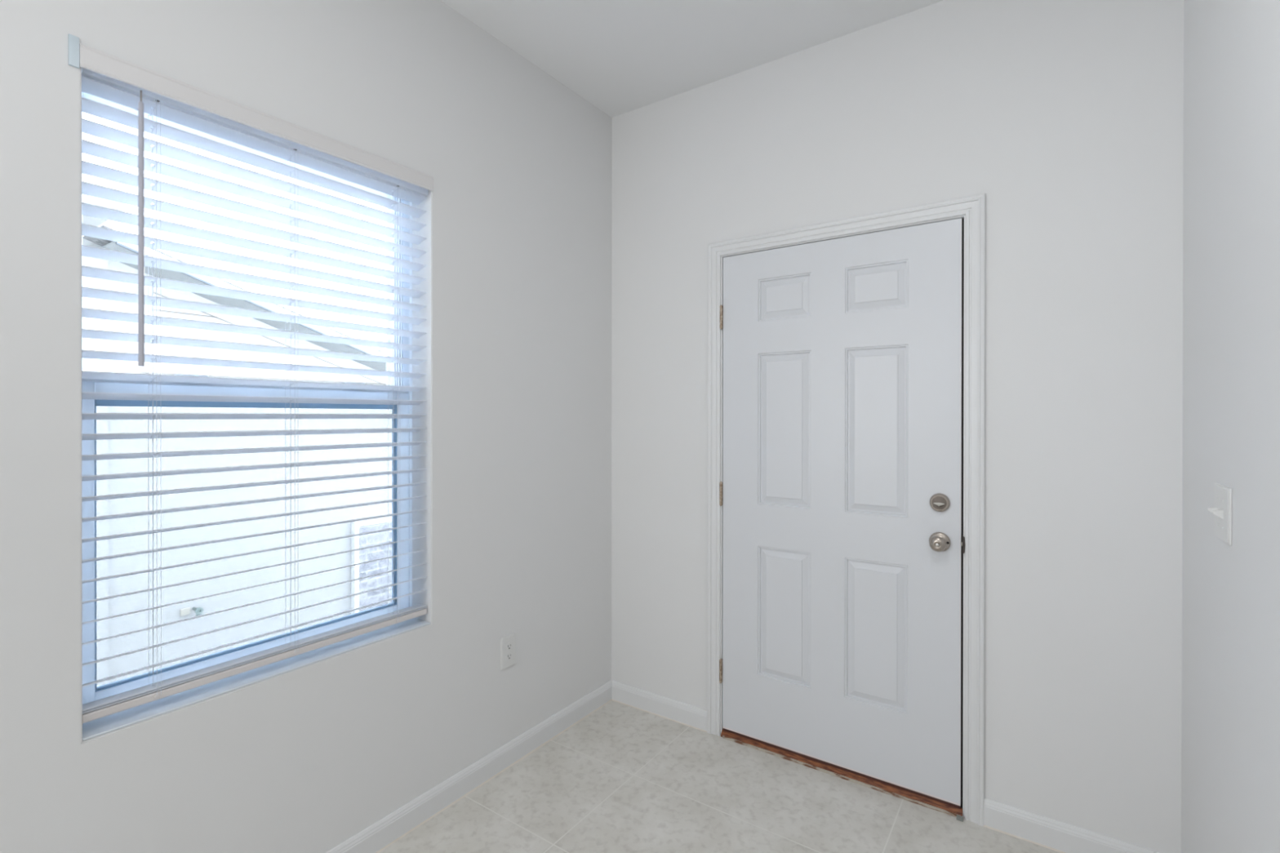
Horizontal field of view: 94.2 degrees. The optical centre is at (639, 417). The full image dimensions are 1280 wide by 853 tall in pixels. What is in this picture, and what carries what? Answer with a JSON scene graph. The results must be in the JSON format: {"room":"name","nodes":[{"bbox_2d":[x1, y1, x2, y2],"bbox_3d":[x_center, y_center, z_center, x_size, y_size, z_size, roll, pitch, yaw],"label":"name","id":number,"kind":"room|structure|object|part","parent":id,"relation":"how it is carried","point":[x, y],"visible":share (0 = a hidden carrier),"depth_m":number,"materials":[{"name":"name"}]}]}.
{"room":"entryway","nodes":[
{"label":"entryway","id":0,"kind":"room"},
{"bbox_2d":[0,0,611,852],"bbox_3d":[-1.957,-0.039,0.398,0.160,2.840,6.200,0,0,34],"label":"wall","id":1,"kind":"structure","parent":0,"point":[517,217],"depth_m":1.87,"materials":[{"name":"white paint"}]},
{"bbox_2d":[81,91,430,740],"bbox_3d":[-1.061,-0.046,1.744,0.196,1.529,0.903,0,0,34],"label":"window","id":2,"kind":"structure","parent":1,"relation":"in","point":[113,722],"depth_m":1.66,"materials":[{"name":"white plastic"}]},
{"bbox_3d":[-1.107,-0.421,1.775,0.027,0.719,0.878,0,0,34],"label":"sash","id":3,"kind":"part","parent":2,"relation":"part of","materials":[{"name":"white plastic"}]},
{"bbox_3d":[-1.065,-0.088,1.747,0.006,0.008,0.864,0,0,34],"label":"lift rail","id":4,"kind":"part","parent":2,"relation":"part of","materials":[{"name":"white plastic"}]},
{"bbox_3d":[-1.080,0.296,1.757,0.028,0.799,0.878,0,0,34],"label":"sash","id":5,"kind":"part","parent":2,"relation":"part of","materials":[{"name":"white plastic"}]},
{"bbox_3d":[-1.085,0.311,1.752,0.001,0.676,0.791,0,0,34],"label":"pane","id":6,"kind":"part","parent":2,"relation":"part of","materials":[{"name":"clear glass"}]},
{"bbox_2d":[68,33,434,723],"bbox_3d":[-1.008,-0.071,1.696,0.082,1.524,0.928,0,0,34],"label":"window blind","id":7,"kind":"object","parent":2,"relation":"attached to","point":[105,76],"visible":0.96,"depth_m":1.59,"materials":[{"name":"white plastic"}]},
{"bbox_3d":[-1.189,-0.048,1.451,0.002,1.438,0.002,0,0,12],"label":"lift cord","id":8,"kind":"part","parent":7,"relation":"part of","materials":[{"name":"white fabric"}]},
{"bbox_3d":[-1.188,-0.047,1.456,0.056,1.442,0.009,0,0,34],"label":"ladder cord","id":9,"kind":"part","parent":7,"relation":"part of","materials":[{"name":"white fabric"}]},
{"bbox_3d":[-1.014,0.678,1.712,0.050,0.024,0.894,0,0,34],"label":"rail","id":10,"kind":"part","parent":7,"relation":"part of","materials":[{"name":"white plastic"}]},
{"bbox_3d":[-1.008,-0.049,1.715,0.002,1.438,0.002,0,0,12],"label":"lift cord","id":11,"kind":"part","parent":7,"relation":"part of","materials":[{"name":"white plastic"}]},
{"bbox_3d":[-1.008,-0.048,1.720,0.056,1.442,0.009,0,0,34],"label":"ladder cord","id":12,"kind":"part","parent":7,"relation":"part of","materials":[{"name":"white fabric"}]},
{"bbox_3d":[-0.823,-0.048,1.990,0.056,1.442,0.009,0,0,34],"label":"ladder cord","id":13,"kind":"part","parent":7,"relation":"part of","materials":[{"name":"white fabric"}]},
{"bbox_3d":[-1.024,0.715,1.720,0.105,0.006,0.902,0,0,34],"label":"sill","id":14,"kind":"part","parent":2,"relation":"part of","materials":[{"name":"white stone"}]},
{"bbox_3d":[-1.105,-0.047,1.774,0.091,1.529,0.903,0,0,34],"label":"frame","id":15,"kind":"part","parent":2,"relation":"part of","materials":[{"name":"white plastic"}]},
{"bbox_2d":[325,680,612,852],"bbox_3d":[-1.885,1.336,0.351,0.016,0.090,6.200,0,0,34],"label":"baseboard","id":16,"kind":"structure","parent":1,"relation":"attached to","point":[386,831],"depth_m":2.18,"materials":[{"name":"white paint"}]},
{"bbox_2d":[500,632,515,670],"bbox_3d":[-0.519,0.925,2.350,0.009,0.124,0.078,0,0,34],"label":"electrical outlet","id":17,"kind":"object","parent":1,"relation":"attached to","point":[508,643],"visible":1,"depth_m":2.34,"materials":[{"name":"white plastic"}]},
{"bbox_2d":[506,652,511,660],"bbox_3d":[-0.517,0.945,2.348,0.002,0.029,0.027,0,0,34],"label":"receptacle","id":18,"kind":"object","parent":17,"relation":"attached to","point":[508,654],"depth_m":2.35,"materials":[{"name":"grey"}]},
{"bbox_2d":[506,642,511,650],"bbox_3d":[-0.517,0.906,2.348,0.002,0.029,0.027,0,0,34],"label":"receptacle","id":19,"kind":"object","parent":17,"relation":"attached to","point":[508,644],"depth_m":2.35,"materials":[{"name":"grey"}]},
{"bbox_2d":[440,0,943,117],"bbox_3d":[-0.002,-1.504,-0.931,4.880,0.100,6.460,0,0,34],"label":"ceiling","id":20,"kind":"structure","parent":0,"point":[620,56],"depth_m":2.26,"materials":[{"name":"white paint"}]},
{"bbox_2d":[378,700,1060,852],"bbox_3d":[0.051,1.415,-0.878,4.600,0.060,6.360,0,0,34],"label":"floor","id":21,"kind":"structure","parent":0,"point":[623,778],"depth_m":2.10,"materials":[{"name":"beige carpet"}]},
{"bbox_2d":[720,728,963,822],"bbox_3d":[0.770,1.368,2.363,0.926,0.022,0.180,0,0,34],"label":"threshold","id":22,"kind":"object","parent":21,"relation":"on","point":[895,792],"visible":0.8,"depth_m":2.26,"materials":[{"name":"brown wood"}]},
{"bbox_2d":[611,0,1183,852],"bbox_3d":[0.744,-0.041,2.390,2.365,2.840,0.140,0,0,34],"label":"wall","id":23,"kind":"structure","parent":0,"point":[1067,116],"depth_m":1.96,"materials":[{"name":"white paint"}]},
{"bbox_2d":[611,680,706,732],"bbox_3d":[0.075,1.332,2.756,0.534,0.090,0.016,0,0,34],"label":"baseboard","id":24,"kind":"structure","parent":23,"relation":"attached to","point":[677,711],"depth_m":2.74,"materials":[{"name":"white paint"}]},
{"bbox_2d":[719,217,964,808],"bbox_3d":[0.726,0.334,2.305,0.929,2.045,0.109,0,0,34],"label":"door","id":25,"kind":"structure","parent":23,"relation":"in","point":[841,490],"depth_m":2.27,"materials":[{"name":"white paint"}]},
{"bbox_3d":[1.048,0.301,2.081,0.047,0.047,0.001,0,0,34],"label":"plate","id":26,"kind":"part","parent":25,"relation":"part of","materials":[{"name":"silver metal"}]},
{"bbox_3d":[1.038,0.439,2.067,0.069,0.069,0.060,0,0,34],"label":"knob","id":27,"kind":"part","parent":25,"relation":"part of","materials":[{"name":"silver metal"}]},
{"bbox_2d":[706,193,985,826],"bbox_3d":[0.770,0.312,2.362,1.050,2.134,0.159,0,0,34],"label":"trim","id":28,"kind":"structure","parent":23,"relation":"attached to","point":[971,209],"depth_m":2.04,"materials":[{"name":"white paint"}]},
{"bbox_3d":[1.117,0.439,2.050,0.008,0.066,0.024,0,0,34],"label":"strike plate","id":29,"kind":"part","parent":28,"relation":"part of","materials":[{"name":"grey metal"}]},
{"bbox_2d":[983,797,1159,852],"bbox_3d":[1.369,1.336,1.870,0.500,0.090,0.016,0,0,34],"label":"baseboard","id":30,"kind":"structure","parent":23,"relation":"attached to","point":[1060,837],"depth_m":1.91,"materials":[{"name":"white paint"}]},
{"bbox_2d":[1181,0,1279,852],"bbox_3d":[1.136,-0.038,0.976,0.120,2.840,1.750,0,0,34],"label":"wall","id":31,"kind":"structure","parent":0,"point":[1230,744],"depth_m":1.25,"materials":[{"name":"white paint"}]},
{"bbox_2d":[1206,482,1231,546],"bbox_3d":[1.290,0.213,1.330,0.024,0.123,0.138,0,0,34],"label":"light switch","id":32,"kind":"object","parent":31,"relation":"attached to","point":[1222,509],"visible":1,"depth_m":1.31,"materials":[{"name":"white plastic"}]},
{"label":"outside","id":33,"kind":"structure","parent":0,"visible":0},
{"bbox_3d":[-12.608,1.856,11.451,29.780,0.100,40.000,0,0,34],"label":"ground","id":34,"kind":"structure","parent":33,"visible":0},
{"bbox_2d":[82,176,391,686],"bbox_3d":[-6.806,0.240,3.264,6.600,3.180,11.050,0,0,34],"label":"neighbor house","id":35,"kind":"structure","parent":34,"relation":"on","point":[110,627],"depth_m":4.15,"materials":[{"name":"grey paint"}]},
{"bbox_2d":[180,607,204,617],"bbox_3d":[-2.990,1.305,3.968,0.103,0.077,0.100,0,0,34],"label":"bib","id":36,"kind":"object","parent":35,"relation":"attached to","point":[198,611],"visible":0.98,"depth_m":3.97,"materials":[{"name":"beige"}]},
{"bbox_3d":[-3.040,1.300,3.975,0.013,0.046,0.055,0,0,34],"label":"wall plate","id":37,"kind":"part","parent":36,"relation":"part of","materials":[{"name":"beige plastic"}]},
{"bbox_3d":[-2.973,1.311,3.987,0.088,0.066,0.028,0,0,34],"label":"spout","id":38,"kind":"part","parent":36,"relation":"part of","materials":[{"name":"silver metal"}]},
{"bbox_3d":[-2.937,1.292,3.962,0.008,0.051,0.050,0,0,34],"label":"tap handle","id":39,"kind":"part","parent":36,"relation":"part of","materials":[{"name":"silver metal"}]},
{"bbox_3d":[-1.988,1.348,5.476,0.055,0.962,1.358,0,0,34],"label":"stone trim","id":40,"kind":"part","parent":35,"relation":"part of","materials":[{"name":"white stone"}]}
]}

